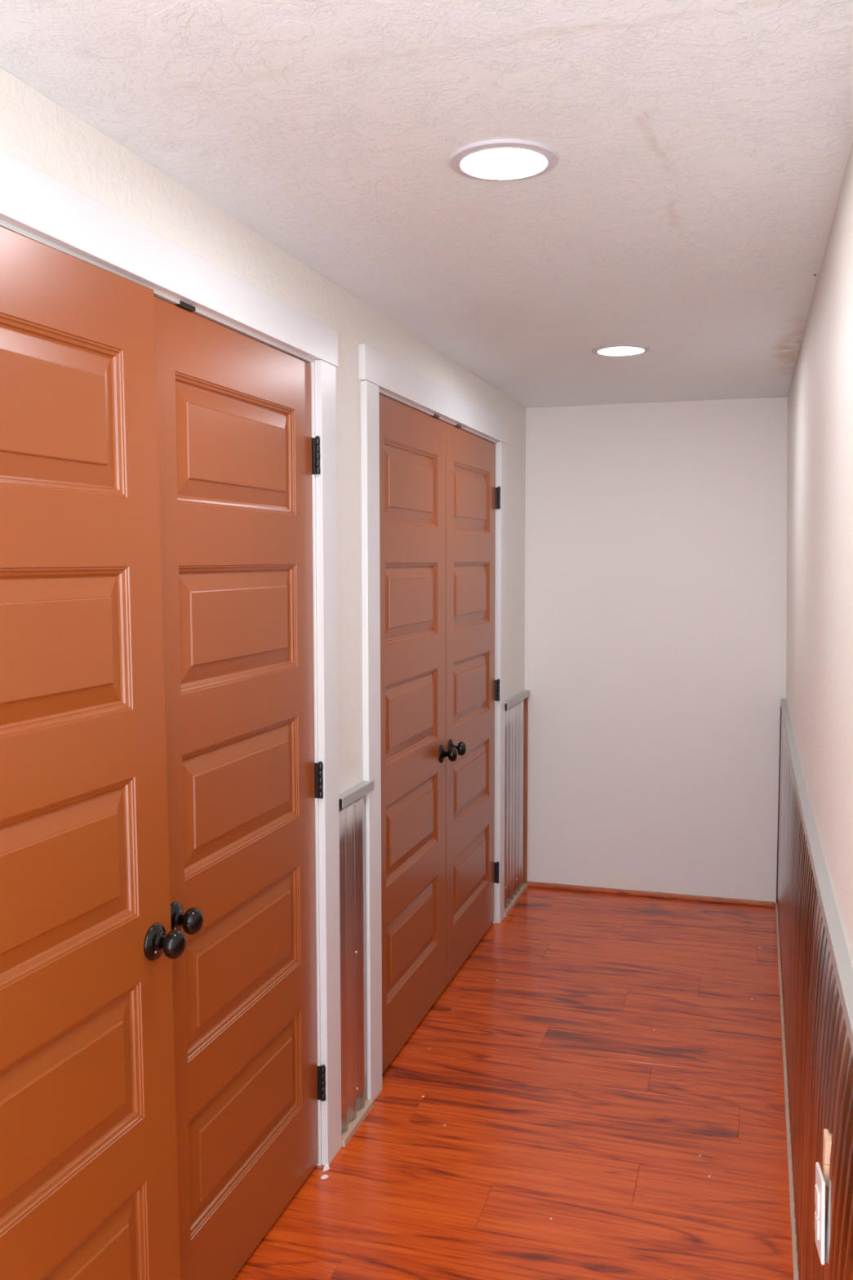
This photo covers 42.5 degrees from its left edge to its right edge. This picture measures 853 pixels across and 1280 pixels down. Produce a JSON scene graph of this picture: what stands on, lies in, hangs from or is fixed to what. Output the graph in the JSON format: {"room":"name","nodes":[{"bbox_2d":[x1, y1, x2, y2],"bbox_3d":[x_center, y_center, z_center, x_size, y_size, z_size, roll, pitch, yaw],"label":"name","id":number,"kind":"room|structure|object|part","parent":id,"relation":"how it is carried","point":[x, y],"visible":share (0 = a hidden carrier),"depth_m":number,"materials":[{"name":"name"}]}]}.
{"room":"hallway","nodes":[
{"label":"hallway","id":0,"kind":"room"},
{"bbox_2d":[0,66,525,801],"bbox_3d":[-0.481,0.266,2.249,0.110,2.260,6.180,1,4,17],"label":"wall","id":1,"kind":"structure","parent":0,"point":[35,130],"depth_m":2.85,"materials":[{"name":"white paint"}]},
{"bbox_2d":[0,225,186,1279],"bbox_3d":[-0.585,0.418,1.643,0.103,2.025,0.770,1,4,18],"label":"door","id":2,"kind":"structure","parent":1,"relation":"in","point":[89,1173],"depth_m":1.76,"materials":[{"name":"brown wood"}]},
{"bbox_3d":[-0.606,-0.346,1.598,0.013,0.213,0.523,1,4,18],"label":"panel","id":3,"kind":"part","parent":2,"relation":"part of","materials":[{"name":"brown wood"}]},
{"bbox_3d":[-0.604,0.017,1.624,0.013,0.213,0.523,1,4,19],"label":"panel","id":4,"kind":"part","parent":2,"relation":"part of","materials":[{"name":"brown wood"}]},
{"bbox_3d":[-0.602,0.380,1.651,0.013,0.213,0.523,1,4,19],"label":"panel","id":5,"kind":"part","parent":2,"relation":"part of","materials":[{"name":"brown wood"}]},
{"bbox_3d":[-0.600,0.742,1.677,0.013,0.213,0.523,1,4,19],"label":"panel","id":6,"kind":"part","parent":2,"relation":"part of","materials":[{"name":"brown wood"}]},
{"bbox_3d":[-0.598,1.105,1.703,0.013,0.213,0.523,1,4,20],"label":"panel","id":7,"kind":"part","parent":2,"relation":"part of","materials":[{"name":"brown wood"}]},
{"bbox_2d":[0,148,341,1165],"bbox_3d":[-0.533,0.345,2.031,0.119,2.135,1.761,1,4,17],"label":"trim","id":8,"kind":"structure","parent":1,"relation":"attached to","point":[35,205],"depth_m":2.65,"materials":[{"name":"white paint"}]},
{"bbox_3d":[-0.487,-0.674,1.941,0.019,0.090,1.761,1,4,17],"label":"head casing","id":9,"kind":"part","parent":8,"relation":"part of","materials":[{"name":"white paint"}]},
{"bbox_3d":[-0.250,0.333,2.801,0.018,2.045,0.097,1,4,17],"label":"casing","id":10,"kind":"part","parent":8,"relation":"part of","materials":[{"name":"white paint"}]},
{"bbox_2d":[154,296,325,1279],"bbox_3d":[-0.377,0.359,2.387,0.094,2.034,0.770,1,4,17],"label":"door","id":11,"kind":"structure","parent":1,"relation":"in","point":[238,454],"depth_m":2.35,"materials":[{"name":"brown wood"}]},
{"bbox_3d":[-0.397,-0.401,2.333,0.011,0.213,0.523,1,4,17],"label":"panel","id":12,"kind":"part","parent":11,"relation":"part of","materials":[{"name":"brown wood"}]},
{"bbox_3d":[-0.396,-0.038,2.360,0.011,0.213,0.523,1,4,17],"label":"panel","id":13,"kind":"part","parent":11,"relation":"part of","materials":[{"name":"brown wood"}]},
{"bbox_3d":[-0.396,0.325,2.387,0.011,0.213,0.523,1,4,17],"label":"panel","id":14,"kind":"part","parent":11,"relation":"part of","materials":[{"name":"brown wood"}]},
{"bbox_3d":[-0.395,0.688,2.413,0.011,0.213,0.523,1,4,17],"label":"panel","id":15,"kind":"part","parent":11,"relation":"part of","materials":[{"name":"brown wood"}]},
{"bbox_3d":[-0.395,1.050,2.440,0.011,0.213,0.523,1,4,17],"label":"panel","id":16,"kind":"part","parent":11,"relation":"part of","materials":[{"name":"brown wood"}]},
{"bbox_2d":[338,795,367,1133],"bbox_3d":[-0.199,0.869,2.996,0.017,0.904,0.228,1,4,17],"label":"metal panel","id":17,"kind":"object","parent":1,"relation":"attached to","point":[352,818],"visible":0.88,"depth_m":3.00,"materials":[{"name":"metal"}]},
{"bbox_2d":[338,780,373,808],"bbox_3d":[-0.195,0.416,2.970,0.028,0.026,0.244,1,4,17],"label":"trim","id":18,"kind":"structure","parent":1,"relation":"attached to","point":[359,790],"depth_m":2.96,"materials":[{"name":"grey wood"}]},
{"bbox_2d":[341,1098,373,1146],"bbox_3d":[-0.197,1.331,3.030,0.027,0.019,0.227,1,4,17],"label":"baseboard","id":19,"kind":"structure","parent":1,"relation":"attached to","point":[362,1113],"depth_m":3.02,"materials":[{"name":"brown wood"}]},
{"bbox_2d":[378,393,457,1074],"bbox_3d":[-0.031,0.274,3.531,0.094,2.034,0.770,1,4,17],"label":"door","id":20,"kind":"structure","parent":1,"relation":"in","point":[412,442],"depth_m":3.53,"materials":[{"name":"brown wood"}]},
{"bbox_3d":[-0.049,-0.486,3.485,0.011,0.213,0.523,1,4,17],"label":"panel","id":21,"kind":"part","parent":20,"relation":"part of","materials":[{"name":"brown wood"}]},
{"bbox_3d":[-0.048,0.239,3.538,0.011,0.213,0.523,1,4,17],"label":"panel","id":22,"kind":"part","parent":20,"relation":"part of","materials":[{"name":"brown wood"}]},
{"bbox_3d":[-0.048,-0.124,3.511,0.011,0.213,0.523,1,4,17],"label":"panel","id":23,"kind":"part","parent":20,"relation":"part of","materials":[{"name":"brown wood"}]},
{"bbox_3d":[-0.047,0.602,3.565,0.011,0.213,0.523,1,4,17],"label":"panel","id":24,"kind":"part","parent":20,"relation":"part of","materials":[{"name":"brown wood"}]},
{"bbox_3d":[-0.046,0.965,3.592,0.011,0.213,0.523,1,4,17],"label":"panel","id":25,"kind":"part","parent":20,"relation":"part of","materials":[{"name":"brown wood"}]},
{"bbox_2d":[359,343,506,1101],"bbox_3d":[0.032,0.203,3.901,0.119,2.140,1.755,1,4,17],"label":"trim","id":26,"kind":"structure","parent":1,"relation":"attached to","point":[379,373],"depth_m":3.14,"materials":[{"name":"white paint"}]},
{"bbox_3d":[-0.155,0.309,3.114,0.018,2.045,0.102,1,4,17],"label":"casing","id":27,"kind":"part","parent":26,"relation":"part of","materials":[{"name":"white paint"}]},
{"bbox_3d":[0.079,-0.816,3.811,0.019,0.095,1.755,1,4,17],"label":"head casing","id":28,"kind":"part","parent":26,"relation":"part of","materials":[{"name":"white paint"}]},
{"bbox_3d":[0.317,0.193,4.676,0.018,2.045,0.082,1,4,17],"label":"casing","id":29,"kind":"part","parent":26,"relation":"part of","materials":[{"name":"white paint"}]},
{"bbox_2d":[444,422,500,986],"bbox_3d":[0.192,0.219,4.269,0.094,2.034,0.770,1,4,17],"label":"door","id":30,"kind":"structure","parent":1,"relation":"in","point":[473,497],"depth_m":4.25,"materials":[{"name":"brown wood"}]},
{"bbox_3d":[0.174,0.910,4.322,0.011,0.213,0.523,1,4,17],"label":"panel","id":31,"kind":"part","parent":30,"relation":"part of","materials":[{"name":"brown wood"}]},
{"bbox_3d":[0.174,0.548,4.295,0.011,0.213,0.523,1,4,17],"label":"panel","id":32,"kind":"part","parent":30,"relation":"part of","materials":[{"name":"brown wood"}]},
{"bbox_3d":[0.173,0.185,4.269,0.011,0.213,0.523,1,4,17],"label":"panel","id":33,"kind":"part","parent":30,"relation":"part of","materials":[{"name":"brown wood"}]},
{"bbox_3d":[0.173,-0.178,4.242,0.011,0.213,0.523,1,4,17],"label":"panel","id":34,"kind":"part","parent":30,"relation":"part of","materials":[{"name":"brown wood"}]},
{"bbox_3d":[0.172,-0.541,4.215,0.011,0.213,0.523,1,4,17],"label":"panel","id":35,"kind":"part","parent":30,"relation":"part of","materials":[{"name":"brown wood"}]},
{"bbox_2d":[504,699,524,908],"bbox_3d":[0.397,0.722,4.968,0.018,0.904,0.446,1,4,17],"label":"metal panel","id":36,"kind":"object","parent":1,"relation":"attached to","point":[514,715],"visible":0.94,"depth_m":4.96,"materials":[{"name":"metal"}]},
{"bbox_2d":[504,882,528,917],"bbox_3d":[0.403,1.183,5.014,0.027,0.019,0.471,1,4,17],"label":"baseboard","id":37,"kind":"structure","parent":1,"relation":"attached to","point":[522,889],"depth_m":4.98,"materials":[{"name":"brown wood"}]},
{"bbox_2d":[505,689,529,709],"bbox_3d":[0.405,0.268,4.958,0.028,0.026,0.495,1,4,17],"label":"trim","id":38,"kind":"structure","parent":1,"relation":"attached to","point":[512,701],"depth_m":4.94,"materials":[{"name":"grey wood"}]},
{"bbox_2d":[523,697,528,884],"bbox_3d":[0.465,0.712,5.195,0.022,0.892,0.024,1,4,17],"label":"trim","id":39,"kind":"structure","parent":1,"relation":"attached to","point":[526,700],"depth_m":5.18,"materials":[{"name":"brown wood"}]},
{"bbox_2d":[0,0,852,407],"bbox_3d":[0.136,-0.893,2.040,1.651,0.086,6.300,1,4,17],"label":"ceiling","id":40,"kind":"structure","parent":0,"point":[686,211],"depth_m":1.87,"materials":[{"name":"white paint"}]},
{"bbox_2d":[448,138,559,181],"bbox_3d":[0.136,-0.843,1.933,0.193,0.012,0.193,1,4,17],"label":"recessed light","id":41,"kind":"object","parent":40,"relation":"in","point":[500,159],"visible":1,"depth_m":1.92,"materials":[{"name":"grey"}]},
{"bbox_2d":[461,148,546,177],"bbox_3d":[0.136,-0.840,1.933,0.150,0.002,0.150,1,4,17],"label":"diffuser","id":42,"kind":"object","parent":41,"relation":"attached to","point":[475,162],"depth_m":1.93,"materials":[{"name":"white plastic"}]},
{"bbox_2d":[591,343,650,355],"bbox_3d":[0.651,-0.973,3.679,0.193,0.012,0.193,1,4,17],"label":"recessed light","id":43,"kind":"object","parent":40,"relation":"in","point":[620,349],"visible":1,"depth_m":3.66,"materials":[{"name":"grey"}]},
{"bbox_2d":[598,346,644,355],"bbox_3d":[0.651,-0.970,3.679,0.150,0.002,0.150,1,4,17],"label":"diffuser","id":44,"kind":"object","parent":43,"relation":"attached to","point":[602,350],"depth_m":3.67,"materials":[{"name":"white plastic"}]},
{"bbox_2d":[232,886,793,1279],"bbox_3d":[0.125,1.434,2.163,1.650,0.060,6.400,1,4,17],"label":"floor","id":45,"kind":"structure","parent":0,"point":[556,1093],"depth_m":3.05,"materials":[{"name":"brown wood"}]},
{"bbox_2d":[320,1174,328,1178],"bbox_3d":[-0.258,1.357,2.775,0.019,0.005,0.016,0,4,8],"label":"chip","id":46,"kind":"object","parent":45,"relation":"on","point":[324,1176],"visible":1,"depth_m":2.77,"materials":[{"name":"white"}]},
{"bbox_2d":[322,1163,329,1171],"bbox_3d":[-0.256,1.352,2.817,0.016,0.007,0.036,1,4,11],"label":"chip","id":47,"kind":"object","parent":45,"relation":"on","point":[326,1166],"visible":1,"depth_m":2.81,"materials":[{"name":"white"}]},
{"bbox_2d":[524,396,787,903],"bbox_3d":[1.094,0.057,5.046,1.510,2.260,0.100,1,4,17],"label":"wall","id":48,"kind":"structure","parent":0,"point":[655,533],"depth_m":5.01,"materials":[{"name":"white paint"}]},
{"bbox_2d":[527,881,775,906],"bbox_3d":[1.014,1.176,5.089,1.150,0.020,0.022,1,4,17],"label":"baseboard","id":49,"kind":"structure","parent":48,"relation":"attached to","point":[766,904],"depth_m":5.07,"materials":[{"name":"brown wood"}]},
{"bbox_2d":[786,142,852,968],"bbox_3d":[0.743,0.290,1.881,0.109,2.266,6.181,1,4,16],"label":"wall","id":50,"kind":"structure","parent":0,"point":[820,644],"depth_m":2.29,"materials":[{"name":"white paint"}]},
{"bbox_2d":[776,705,781,903],"bbox_3d":[1.578,0.733,4.886,0.023,0.892,0.022,1,4,17],"label":"trim","id":51,"kind":"structure","parent":50,"relation":"attached to","point":[780,705],"depth_m":4.88,"materials":[{"name":"white wood"}]},
{"bbox_2d":[777,710,787,979],"bbox_3d":[1.434,0.762,4.407,0.015,0.904,0.975,1,4,17],"label":"metal panel","id":52,"kind":"object","parent":50,"relation":"attached to","point":[784,745],"visible":0.72,"depth_m":4.35,"materials":[{"name":"metal"}]},
{"bbox_2d":[775,903,798,1279],"bbox_3d":[0.699,1.403,2.016,0.026,0.022,6.055,1,4,17],"label":"baseboard","id":53,"kind":"structure","parent":50,"relation":"attached to","point":[794,1253],"depth_m":3.00,"materials":[{"name":"brown wood"}]},
{"bbox_2d":[780,698,795,743],"bbox_3d":[1.413,0.315,4.298,0.026,0.026,1.179,1,4,17],"label":"trim","id":54,"kind":"structure","parent":50,"relation":"attached to","point":[789,734],"depth_m":4.21,"materials":[{"name":"grey wood"}]},
{"bbox_2d":[782,749,821,1279],"bbox_3d":[1.028,0.864,3.041,0.030,0.904,1.879,1,4,17],"label":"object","id":55,"kind":"object","parent":50,"relation":"attached to","point":[802,908],"visible":0.88,"depth_m":2.63,"materials":[{"name":"wood"}]},
{"bbox_2d":[787,739,852,1055],"bbox_3d":[0.552,0.529,1.399,0.032,0.026,4.915,1,4,16],"label":"trim","id":56,"kind":"structure","parent":50,"relation":"attached to","point":[841,960],"depth_m":1.99,"materials":[{"name":"grey wood"}]},
{"bbox_2d":[803,913,852,1279],"bbox_3d":[0.301,1.044,0.615,0.041,0.904,3.199,1,4,17],"label":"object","id":57,"kind":"object","parent":50,"relation":"attached to","point":[830,1096],"visible":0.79,"depth_m":1.68,"materials":[{"name":"wood"}]},
{"bbox_2d":[814,1128,831,1265],"bbox_3d":[0.586,0.822,1.616,0.025,0.170,0.093,1,4,17],"label":"wall outlet","id":58,"kind":"object","parent":57,"relation":"attached to","point":[821,1186],"visible":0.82,"depth_m":1.61,"materials":[{"name":"white plastic"}]},
{"bbox_2d":[814,1184,819,1213],"bbox_3d":[0.576,0.823,1.617,0.003,0.028,0.033,1,-3,13],"label":"receptacle","id":59,"kind":"object","parent":58,"relation":"attached to","point":[816,1186],"depth_m":1.61,"materials":[{"name":"white plastic"}]},
{"bbox_2d":[814,1211,819,1239],"bbox_3d":[0.575,0.862,1.615,0.003,0.028,0.033,1,-3,13],"label":"receptacle","id":60,"kind":"object","parent":58,"relation":"attached to","point":[816,1213],"depth_m":1.61,"materials":[{"name":"white plastic"}]},
{"bbox_3d":[0.580,0.842,1.615,0.006,0.118,0.072,1,-3,13],"label":"plate","id":61,"kind":"part","parent":58,"relation":"part of","materials":[{"name":"white plastic"}]}
]}

